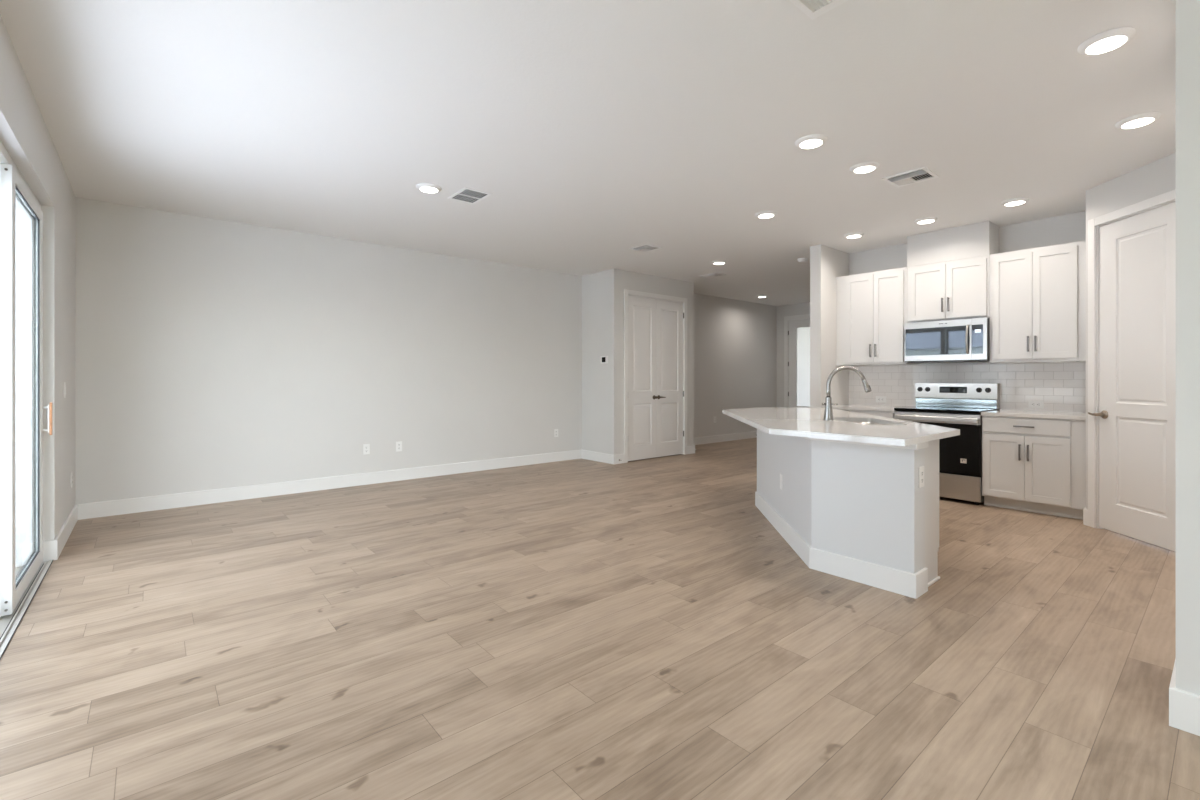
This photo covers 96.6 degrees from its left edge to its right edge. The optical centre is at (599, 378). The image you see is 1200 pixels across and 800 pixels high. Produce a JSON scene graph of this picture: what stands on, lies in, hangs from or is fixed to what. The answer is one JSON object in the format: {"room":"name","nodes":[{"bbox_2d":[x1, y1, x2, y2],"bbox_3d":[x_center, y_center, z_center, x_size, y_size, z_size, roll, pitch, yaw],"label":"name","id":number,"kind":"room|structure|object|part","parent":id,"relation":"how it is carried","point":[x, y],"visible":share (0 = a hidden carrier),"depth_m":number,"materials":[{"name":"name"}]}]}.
{"room":"open-plan living room","nodes":[
{"label":"open-plan living room","id":0,"kind":"room"},
{"bbox_2d":[0,14,74,561],"bbox_3d":[-1.586,-0.121,0.978,0.200,2.840,9.538,0,0,-40],"label":"wall","id":1,"kind":"structure","parent":0,"point":[24,133],"depth_m":3.53,"materials":[{"name":"paint"}]},
{"bbox_2d":[0,141,52,659],"bbox_3d":[-2.648,0.046,2.239,0.198,2.366,3.234,0,0,-40],"label":"door","id":2,"kind":"structure","parent":1,"relation":"in","point":[23,569],"depth_m":3.13,"materials":[{"name":"white plastic"}]},
{"bbox_3d":[-2.671,0.031,2.219,0.138,2.336,3.234,0,0,-40],"label":"frame","id":3,"kind":"part","parent":2,"relation":"part of","materials":[{"name":"white plastic"}]},
{"bbox_3d":[-3.310,0.045,3.076,0.008,2.111,0.837,0,0,-40],"label":"glass","id":4,"kind":"part","parent":2,"relation":"part of","materials":[{"name":"glass"}]},
{"bbox_3d":[-3.581,0.261,3.456,0.037,0.184,0.024,0,0,-40],"label":"handle","id":5,"kind":"part","parent":2,"relation":"part of","materials":[{"name":"white plastic"}]},
{"bbox_2d":[43,504,77,561],"bbox_3d":[-4.040,1.133,4.013,0.081,0.132,1.303,0,0,-40],"label":"baseboard","id":6,"kind":"structure","parent":1,"relation":"attached to","point":[52,549],"depth_m":3.66,"materials":[{"name":"white paint"}]},
{"bbox_2d":[63,382,65,397],"bbox_3d":[-3.936,0.085,3.936,0.010,0.116,0.072,0,0,-40],"label":"light switch","id":7,"kind":"object","parent":1,"relation":"attached to","point":[64,383],"visible":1,"depth_m":3.91,"materials":[{"name":"white plastic"}]},
{"bbox_2d":[71,472,72,487],"bbox_3d":[-4.229,0.812,4.283,0.008,0.116,0.072,0,0,-40],"label":"wall outlet","id":8,"kind":"object","parent":1,"relation":"attached to","point":[71,472],"visible":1,"depth_m":4.27,"materials":[{"name":"white plastic"}]},
{"bbox_2d":[75,197,581,503],"bbox_3d":[-1.772,-0.146,6.921,7.165,2.790,0.200,0,0,-40],"label":"wall","id":9,"kind":"structure","parent":0,"point":[211,353],"depth_m":5.58,"materials":[{"name":"paint"}]},
{"bbox_2d":[75,450,581,519],"bbox_3d":[-2.363,1.133,6.283,5.439,0.132,0.015,0,0,-40],"label":"baseboard","id":10,"kind":"structure","parent":9,"relation":"attached to","point":[177,500],"depth_m":5.59,"materials":[{"name":"white paint"}]},
{"bbox_2d":[363,444,369,454],"bbox_3d":[-2.642,0.800,6.053,0.072,0.116,0.008,0,0,-40],"label":"wall outlet","id":11,"kind":"object","parent":9,"relation":"attached to","point":[366,447],"visible":1,"depth_m":6.05,"materials":[{"name":"white plastic"}]},
{"bbox_2d":[396,441,401,451],"bbox_3d":[-2.363,0.799,6.288,0.072,0.116,0.008,0,0,-40],"label":"wall outlet","id":12,"kind":"object","parent":9,"relation":"attached to","point":[398,444],"visible":1,"depth_m":6.29,"materials":[{"name":"white plastic"}]},
{"bbox_2d":[554,429,557,436],"bbox_3d":[-0.635,0.789,7.741,0.072,0.116,0.008,0,0,-40],"label":"wall outlet","id":13,"kind":"object","parent":9,"relation":"attached to","point":[555,430],"visible":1,"depth_m":7.74,"materials":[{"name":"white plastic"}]},
{"bbox_2d":[0,0,1175,305],"bbox_3d":[2.557,-1.616,4.461,11.125,0.150,9.538,0,0,-40],"label":"ceiling","id":14,"kind":"structure","parent":0,"point":[595,131],"depth_m":3.16,"materials":[{"name":"white paint"}]},
{"bbox_2d":[416,183,441,192],"bbox_3d":[-1.379,-1.530,4.316,0.196,0.020,0.196,0,0,-40],"label":"recessed light","id":15,"kind":"object","parent":14,"relation":"in","point":[424,187],"visible":1,"depth_m":4.28,"materials":[{"name":"white plastic"}]},
{"bbox_2d":[448,187,491,204],"bbox_3d":[-1.099,-1.537,4.511,0.244,0.008,0.336,0,0,-40],"label":"ceiling vent","id":16,"kind":"object","parent":14,"relation":"in","point":[466,195],"visible":1,"depth_m":4.50,"materials":[{"name":"white plastic"}]},
{"bbox_2d":[629,244,661,252],"bbox_3d":[0.540,-1.533,6.316,0.270,0.016,0.290,0,0,-40],"label":"ceiling vent","id":17,"kind":"object","parent":14,"relation":"in","point":[645,248],"visible":1,"depth_m":6.29,"materials":[{"name":"white plastic"}]},
{"bbox_2d":[699,272,726,277],"bbox_3d":[1.673,-1.533,7.971,0.240,0.016,0.340,0,0,-40],"label":"ceiling vent","id":18,"kind":"object","parent":14,"relation":"in","point":[716,274],"visible":1,"depth_m":7.93,"materials":[{"name":"white plastic"}]},
{"bbox_2d":[711,260,726,264],"bbox_3d":[1.574,-1.530,7.074,0.196,0.020,0.196,0,0,-40],"label":"recessed light","id":19,"kind":"object","parent":14,"relation":"in","point":[719,262],"visible":1,"depth_m":7.03,"materials":[{"name":"white plastic"}]},
{"bbox_2d":[755,211,776,218],"bbox_3d":[1.555,-1.530,5.011,0.196,0.020,0.196,0,0,-40],"label":"recessed light","id":20,"kind":"object","parent":14,"relation":"in","point":[764,214],"visible":1,"depth_m":4.97,"materials":[{"name":"white plastic"}]},
{"bbox_2d":[797,258,808,262],"bbox_3d":[2.611,-1.518,6.886,0.136,0.044,0.136,0,0,-40],"label":"smoke detector","id":21,"kind":"object","parent":14,"relation":"attached to","point":[800,260],"visible":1,"depth_m":6.85,"materials":[{"name":"white plastic"}]},
{"bbox_2d":[795,134,826,148],"bbox_3d":[1.369,-1.530,3.471,0.196,0.020,0.196,0,0,-40],"label":"recessed light","id":22,"kind":"object","parent":14,"relation":"in","point":[815,140],"visible":1,"depth_m":3.44,"materials":[{"name":"white plastic"}]},
{"bbox_2d":[789,0,847,19],"bbox_3d":[0.890,-1.533,2.081,0.295,0.016,0.295,0,0,-40],"label":"ceiling vent","id":23,"kind":"object","parent":14,"relation":"in","point":[812,9],"visible":1,"depth_m":2.20,"materials":[{"name":"white plastic"}]},
{"bbox_2d":[844,232,863,238],"bbox_3d":[2.723,-1.530,5.736,0.196,0.020,0.196,0,0,-40],"label":"recessed light","id":24,"kind":"object","parent":14,"relation":"in","point":[856,234],"visible":1,"depth_m":5.69,"materials":[{"name":"white plastic"}]},
{"bbox_2d":[850,162,879,173],"bbox_3d":[1.927,-1.530,3.897,0.196,0.020,0.196,0,0,-40],"label":"recessed light","id":25,"kind":"object","parent":14,"relation":"in","point":[865,167],"visible":1,"depth_m":3.86,"materials":[{"name":"white plastic"}]},
{"bbox_2d":[882,167,938,187],"bbox_3d":[2.377,-1.533,4.095,0.295,0.016,0.300,0,0,-40],"label":"ceiling vent","id":26,"kind":"object","parent":14,"relation":"in","point":[921,174],"visible":1,"depth_m":4.08,"materials":[{"name":"white plastic"}]},
{"bbox_2d":[914,217,937,223],"bbox_3d":[3.165,-1.530,5.194,0.196,0.020,0.196,0,0,-40],"label":"recessed light","id":27,"kind":"object","parent":14,"relation":"in","point":[925,220],"visible":1,"depth_m":5.15,"materials":[{"name":"white plastic"}]},
{"bbox_2d":[1001,198,1028,205],"bbox_3d":[3.608,-1.530,4.652,0.196,0.020,0.196,0,0,-40],"label":"recessed light","id":28,"kind":"object","parent":14,"relation":"in","point":[1016,201],"visible":1,"depth_m":4.62,"materials":[{"name":"white plastic"}]},
{"bbox_2d":[1077,27,1135,54],"bbox_3d":[2.310,-1.530,2.442,0.196,0.020,0.196,0,0,-40],"label":"recessed light","id":29,"kind":"object","parent":14,"relation":"in","point":[1109,40],"visible":1,"depth_m":2.42,"materials":[{"name":"white plastic"}]},
{"bbox_2d":[1115,112,1160,128],"bbox_3d":[3.204,-1.530,3.189,0.196,0.020,0.196,0,0,-40],"label":"recessed light","id":30,"kind":"object","parent":14,"relation":"in","point":[1135,121],"visible":1,"depth_m":3.17,"materials":[{"name":"white plastic"}]},
{"bbox_2d":[0,438,1199,799],"bbox_3d":[2.607,1.259,4.503,10.795,0.120,9.338,0,0,-40],"label":"floor","id":31,"kind":"structure","parent":0,"point":[575,629],"depth_m":2.29,"materials":[{"name":"brown wood"}]},
{"bbox_2d":[755,429,939,598],"bbox_3d":[1.821,0.773,4.365,0.829,0.852,2.928,0,0,5],"label":"kitchen island","id":32,"kind":"object","parent":31,"relation":"on","point":[859,512],"visible":0.88,"depth_m":3.18,"materials":[{"name":"white paint"}]},
{"bbox_2d":[780,474,782,489],"bbox_3d":[1.399,0.797,4.126,0.006,0.116,0.072,0,0,5],"label":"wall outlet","id":33,"kind":"object","parent":32,"relation":"attached to","point":[781,475],"visible":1,"depth_m":4.11,"materials":[{"name":"white plastic"}]},
{"bbox_2d":[722,407,959,445],"bbox_3d":[1.718,0.330,4.272,1.159,0.034,3.072,0,0,5],"label":"island countertop","id":34,"kind":"structure","parent":32,"relation":"on","point":[788,421],"depth_m":3.56,"materials":[{"name":"white stone"}]},
{"bbox_2d":[822,366,871,419],"bbox_3d":[1.869,0.108,4.054,0.359,0.410,0.072,0,0,5],"label":"faucet","id":35,"kind":"object","parent":34,"relation":"on","point":[828,414],"visible":0.98,"depth_m":4.04,"materials":[{"name":"grey metal"}]},
{"bbox_3d":[1.865,0.023,4.054,0.288,0.241,0.029,0,0,5],"label":"spout","id":36,"kind":"part","parent":35,"relation":"part of","materials":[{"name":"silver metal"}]},
{"bbox_2d":[852,422,883,424],"bbox_3d":[1.973,0.441,3.970,0.367,0.187,0.734,0,0,5],"label":"sink","id":37,"kind":"object","parent":34,"relation":"in","point":[868,423],"visible":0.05,"depth_m":4.27,"materials":[{"name":"silver metal"}]},
{"bbox_3d":[1.450,1.133,3.961,0.455,0.130,2.165,0,0,-10],"label":"baseboard","id":38,"kind":"part","parent":32,"relation":"part of","materials":[{"name":"white paint"}]},
{"bbox_3d":[1.449,0.367,3.959,0.460,0.039,2.170,0,0,-10],"label":"trim","id":39,"kind":"part","parent":32,"relation":"part of","materials":[{"name":"white paint"}]},
{"bbox_2d":[919,466,923,487],"bbox_3d":[1.796,0.549,2.987,0.072,0.116,0.008,0,0,-40],"label":"wall outlet","id":40,"kind":"object","parent":32,"relation":"attached to","point":[921,469],"visible":1,"depth_m":2.98,"materials":[{"name":"white plastic"}]},
{"bbox_3d":[1.936,1.190,3.121,0.244,0.018,0.013,0,0,-40],"label":"shoe moulding","id":41,"kind":"part","parent":32,"relation":"part of","materials":[{"name":"white paint"}]},
{"bbox_2d":[837,409,894,418],"bbox_3d":[3.067,0.773,6.087,0.664,0.851,0.773,0,0,-40],"label":"base cabinet","id":42,"kind":"object","parent":31,"relation":"on","point":[888,414],"visible":0.06,"depth_m":5.74,"materials":[{"name":"white paint"}]},
{"bbox_2d":[823,404,909,411],"bbox_3d":[3.073,0.330,6.092,0.630,0.034,0.774,0,0,-40],"label":"countertop","id":43,"kind":"structure","parent":42,"relation":"on","point":[890,408],"depth_m":5.99,"materials":[{"name":"white stone"}]},
{"bbox_3d":[2.878,0.426,5.863,0.020,0.130,0.630,0,0,-40],"label":"drawer","id":44,"kind":"part","parent":42,"relation":"part of","materials":[{"name":"white paint"}]},
{"bbox_2d":[894,383,999,504],"bbox_3d":[3.545,0.624,5.488,0.680,1.149,0.754,0,0,-40],"label":"range","id":45,"kind":"object","parent":31,"relation":"on","point":[960,456],"visible":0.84,"depth_m":5.24,"materials":[{"name":"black metal"}]},
{"bbox_3d":[3.304,0.397,5.286,0.052,0.044,0.734,0,0,-40],"label":"handle","id":46,"kind":"part","parent":45,"relation":"part of","materials":[{"name":"silver metal"}]},
{"bbox_3d":[3.335,0.390,5.311,0.027,0.094,0.750,0,0,-40],"label":"oven door","id":47,"kind":"part","parent":45,"relation":"part of","materials":[{"name":"silver metal"}]},
{"bbox_2d":[894,406,996,413],"bbox_3d":[3.524,0.319,5.470,0.565,0.028,0.754,0,0,-40],"label":"cooktop","id":48,"kind":"object","parent":45,"relation":"in","point":[912,409],"depth_m":5.41,"materials":[{"name":"grey glass"}]},
{"bbox_3d":[3.334,0.681,5.311,0.028,0.487,0.747,0,0,-40],"label":"door glass","id":49,"kind":"part","parent":45,"relation":"part of","materials":[{"name":"black glass"}]},
{"bbox_3d":[3.335,1.047,5.311,0.027,0.232,0.748,0,0,-40],"label":"storage drawer","id":50,"kind":"part","parent":45,"relation":"part of","materials":[{"name":"silver metal"}]},
{"bbox_2d":[982,416,1085,519],"bbox_3d":[4.043,0.773,4.926,0.664,0.851,0.744,0,0,-40],"label":"base cabinet","id":51,"kind":"object","parent":31,"relation":"on","point":[1036,465],"visible":0.92,"depth_m":4.72,"materials":[{"name":"white paint"}]},
{"bbox_3d":[3.691,0.801,4.896,0.020,0.568,0.308,0,0,-40],"label":"door","id":52,"kind":"part","parent":51,"relation":"part of","materials":[{"name":"white paint"}]},
{"bbox_3d":[3.752,0.659,4.783,0.033,0.145,0.013,0,0,-40],"label":"handle","id":53,"kind":"part","parent":51,"relation":"part of","materials":[{"name":"grey metal"}]},
{"bbox_3d":[3.771,0.428,4.760,0.033,0.013,0.150,0,0,-40],"label":"handle","id":54,"kind":"part","parent":51,"relation":"part of","materials":[{"name":"grey metal"}]},
{"bbox_3d":[3.791,0.426,4.777,0.020,0.130,0.621,0,0,-40],"label":"drawer","id":55,"kind":"part","parent":51,"relation":"part of","materials":[{"name":"white paint"}]},
{"bbox_3d":[3.790,0.659,4.738,0.033,0.145,0.013,0,0,-40],"label":"handle","id":56,"kind":"part","parent":51,"relation":"part of","materials":[{"name":"grey metal"}]},
{"bbox_2d":[981,409,1085,419],"bbox_3d":[4.049,0.330,4.931,0.630,0.034,0.744,0,0,-40],"label":"countertop","id":57,"kind":"structure","parent":51,"relation":"on","point":[1004,413],"depth_m":4.79,"materials":[{"name":"white stone"}]},
{"bbox_3d":[3.892,0.801,4.658,0.020,0.568,0.310,0,0,-40],"label":"door","id":58,"kind":"part","parent":51,"relation":"part of","materials":[{"name":"white paint"}]},
{"bbox_2d":[582,269,693,454],"bbox_3d":[0.599,-0.171,8.338,1.711,2.740,0.783,0,0,-40],"label":"wall","id":59,"kind":"structure","parent":0,"point":[603,291],"depth_m":7.75,"materials":[{"name":"paint"}]},
{"bbox_2d":[581,449,624,463],"bbox_3d":[0.031,1.133,7.818,0.202,0.132,0.748,0,0,-40],"label":"baseboard","id":60,"kind":"structure","parent":59,"relation":"attached to","point":[589,455],"depth_m":7.64,"materials":[{"name":"white paint"}]},
{"bbox_2d":[601,356,607,363],"bbox_3d":[0.061,-0.269,7.636,0.016,0.106,0.156,0,0,-40],"label":"thermostat","id":61,"kind":"object","parent":59,"relation":"attached to","point":[604,359],"visible":1,"depth_m":7.62,"materials":[{"name":"white plastic"}]},
{"bbox_2d":[624,289,686,462],"bbox_3d":[0.841,-0.036,8.061,1.350,2.469,0.152,0,0,-40],"label":"door","id":62,"kind":"structure","parent":59,"relation":"in","point":[655,330],"depth_m":8.02,"materials":[{"name":"white paint"}]},
{"bbox_2d":[687,445,694,453],"bbox_3d":[1.222,1.133,8.788,0.209,0.132,0.700,0,0,-40],"label":"baseboard","id":63,"kind":"structure","parent":59,"relation":"attached to","point":[690,449],"depth_m":8.53,"materials":[{"name":"white paint"}]},
{"bbox_2d":[694,293,776,437],"bbox_3d":[2.344,-0.146,10.319,3.510,2.790,0.200,0,0,-40],"label":"wall","id":64,"kind":"structure","parent":0,"point":[735,341],"depth_m":10.34,"materials":[{"name":"paint"}]},
{"bbox_2d":[694,431,756,444],"bbox_3d":[2.419,1.133,10.242,3.495,0.132,0.015,0,0,-40],"label":"baseboard","id":65,"kind":"structure","parent":64,"relation":"attached to","point":[744,435],"depth_m":10.19,"materials":[{"name":"white paint"}]},
{"bbox_2d":[777,302,809,406],"bbox_3d":[4.780,-0.146,10.266,0.150,2.790,3.417,0,0,-40],"label":"wall","id":66,"kind":"structure","parent":0,"point":[801,308],"depth_m":11.26,"materials":[{"name":"paint"}]},
{"bbox_2d":[784,314,809,407],"bbox_3d":[4.253,-0.051,10.854,0.200,2.499,1.059,0,0,-40],"label":"door","id":67,"kind":"structure","parent":66,"relation":"in","point":[796,331],"depth_m":11.03,"materials":[{"name":"white paint"}]},
{"bbox_3d":[4.220,-0.238,10.826,0.010,1.678,0.602,0,0,-40],"label":"glass frame","id":68,"kind":"part","parent":67,"relation":"part of","materials":[{"name":"white paint"}]},
{"bbox_3d":[4.238,-0.238,10.842,0.006,1.617,0.541,0,0,-40],"label":"glass","id":69,"kind":"part","parent":67,"relation":"part of","materials":[{"name":"white glass"}]},
{"bbox_2d":[810,211,1085,407],"bbox_3d":[3.565,-0.171,5.544,0.841,2.740,2.508,0,0,-40],"label":"wall","id":70,"kind":"structure","parent":0,"point":[826,263],"depth_m":6.20,"materials":[{"name":"paint"}]},
{"bbox_2d":[836,267,917,365],"bbox_3d":[3.176,-0.683,6.175,0.384,1.052,0.777,0,0,-40],"label":"upper cabinet","id":71,"kind":"object","parent":70,"relation":"attached to","point":[871,307],"visible":0.98,"depth_m":6.04,"materials":[{"name":"white paint"}]},
{"bbox_3d":[2.992,-0.678,6.163,0.020,0.990,0.310,0,0,-40],"label":"door","id":72,"kind":"part","parent":71,"relation":"part of","materials":[{"name":"white paint"}]},
{"bbox_3d":[3.193,-0.678,5.924,0.020,0.990,0.310,0,0,-40],"label":"door","id":73,"kind":"part","parent":71,"relation":"part of","materials":[{"name":"white paint"}]},
{"bbox_2d":[907,255,989,322],"bbox_3d":[3.666,-0.900,5.593,0.384,0.610,0.741,0,0,-40],"label":"upper cabinet","id":74,"kind":"object","parent":70,"relation":"attached to","point":[955,289],"visible":0.88,"depth_m":5.46,"materials":[{"name":"white paint"}]},
{"bbox_3d":[3.443,-0.895,5.626,0.020,0.556,0.341,0,0,-40],"label":"door","id":75,"kind":"part","parent":74,"relation":"part of","materials":[{"name":"white paint"}]},
{"bbox_2d":[905,317,989,362],"bbox_3d":[3.637,-0.382,5.569,0.440,0.420,0.740,0,0,-40],"label":"microwave","id":76,"kind":"object","parent":74,"relation":"attached to","point":[960,340],"visible":0.95,"depth_m":5.43,"materials":[{"name":"silver metal"}]},
{"bbox_3d":[3.624,-0.386,5.284,0.053,0.292,0.020,0,0,-40],"label":"handle","id":77,"kind":"part","parent":76,"relation":"part of","materials":[{"name":"silver metal"}]},
{"bbox_3d":[3.711,-0.389,5.232,0.019,0.406,0.127,0,0,-40],"label":"control panel","id":78,"kind":"part","parent":76,"relation":"part of","materials":[{"name":"silver metal"}]},
{"bbox_2d":[907,221,998,266],"bbox_3d":[3.686,-1.373,5.610,0.330,0.335,0.741,0,0,-40],"label":"vent duct cover","id":79,"kind":"object","parent":74,"relation":"on","point":[982,238],"visible":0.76,"depth_m":5.45,"materials":[{"name":"white paint"}]},
{"bbox_3d":[3.666,-0.895,5.361,0.020,0.556,0.346,0,0,-40],"label":"door","id":80,"kind":"part","parent":74,"relation":"part of","materials":[{"name":"white paint"}]},
{"bbox_2d":[849,362,1085,412],"bbox_3d":[3.801,0.123,5.723,0.009,0.552,2.277,0,0,-40],"label":"backsplash","id":81,"kind":"structure","parent":70,"relation":"attached to","point":[1061,386],"depth_m":5.42,"materials":[{"name":"tile"}]},
{"bbox_2d":[876,396,885,402],"bbox_3d":[3.307,0.246,6.297,0.008,0.072,0.116,0,0,-40],"label":"wall outlet","id":82,"kind":"object","parent":81,"relation":"attached to","point":[882,399],"visible":1,"depth_m":6.29,"materials":[{"name":"white plastic"}]},
{"bbox_2d":[1029,401,1043,407],"bbox_3d":[4.234,0.252,5.195,0.008,0.072,0.116,0,0,-40],"label":"wall outlet","id":83,"kind":"object","parent":81,"relation":"attached to","point":[1032,404],"visible":1,"depth_m":5.19,"materials":[{"name":"white plastic"}]},
{"bbox_2d":[990,240,1085,362],"bbox_3d":[4.147,-0.681,5.019,0.384,1.056,0.753,0,0,-40],"label":"upper cabinet","id":84,"kind":"object","parent":70,"relation":"attached to","point":[1038,295],"visible":0.93,"depth_m":4.92,"materials":[{"name":"white paint"}]},
{"bbox_3d":[3.906,-0.679,5.075,0.020,0.988,0.306,0,0,-40],"label":"door","id":85,"kind":"part","parent":84,"relation":"part of","materials":[{"name":"white paint"}]},
{"bbox_3d":[3.968,-0.322,4.961,0.033,0.145,0.013,0,0,-40],"label":"handle","id":86,"kind":"part","parent":84,"relation":"part of","materials":[{"name":"grey metal"}]},
{"bbox_3d":[4.003,-0.322,4.918,0.033,0.145,0.013,0,0,-40],"label":"handle","id":87,"kind":"part","parent":84,"relation":"part of","materials":[{"name":"grey metal"}]},
{"bbox_3d":[4.107,-0.679,4.836,0.020,0.988,0.312,0,0,-40],"label":"door","id":88,"kind":"part","parent":84,"relation":"part of","materials":[{"name":"white paint"}]},
{"bbox_2d":[1086,152,1175,527],"bbox_3d":[3.996,-0.171,3.921,0.100,2.740,0.933,0,0,5],"label":"wall","id":89,"kind":"structure","parent":0,"point":[1158,177],"depth_m":4.07,"materials":[{"name":"paint"}]},
{"bbox_2d":[1083,507,1087,525],"bbox_3d":[4.006,1.133,4.412,0.037,0.132,0.143,0,0,38],"label":"baseboard","id":90,"kind":"structure","parent":89,"relation":"attached to","point":[1085,511],"depth_m":4.37,"materials":[{"name":"white paint"}]},
{"bbox_2d":[1088,189,1175,551],"bbox_3d":[3.982,-0.043,3.921,0.162,2.484,0.860,0,0,2],"label":"door","id":91,"kind":"structure","parent":89,"relation":"in","point":[1136,413],"depth_m":3.98,"materials":[{"name":"white paint"}]},
{"bbox_3d":[3.950,0.284,4.253,0.072,0.066,0.122,0,0,5],"label":"lever handle","id":92,"kind":"part","parent":91,"relation":"part of","materials":[{"name":"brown metal"}]},
{"bbox_2d":[1176,0,1199,694],"bbox_3d":[3.909,-0.171,1.546,2.558,2.740,2.935,0,0,-40],"label":"wall","id":93,"kind":"structure","parent":0,"point":[1187,11],"depth_m":1.82,"materials":[{"name":"paint"}]},
{"bbox_2d":[1169,658,1199,735],"bbox_3d":[3.872,1.133,1.524,2.503,0.132,2.950,0,0,-40],"label":"baseboard","id":94,"kind":"structure","parent":93,"relation":"attached to","point":[1184,706],"depth_m":1.82,"materials":[{"name":"white paint"}]}
]}

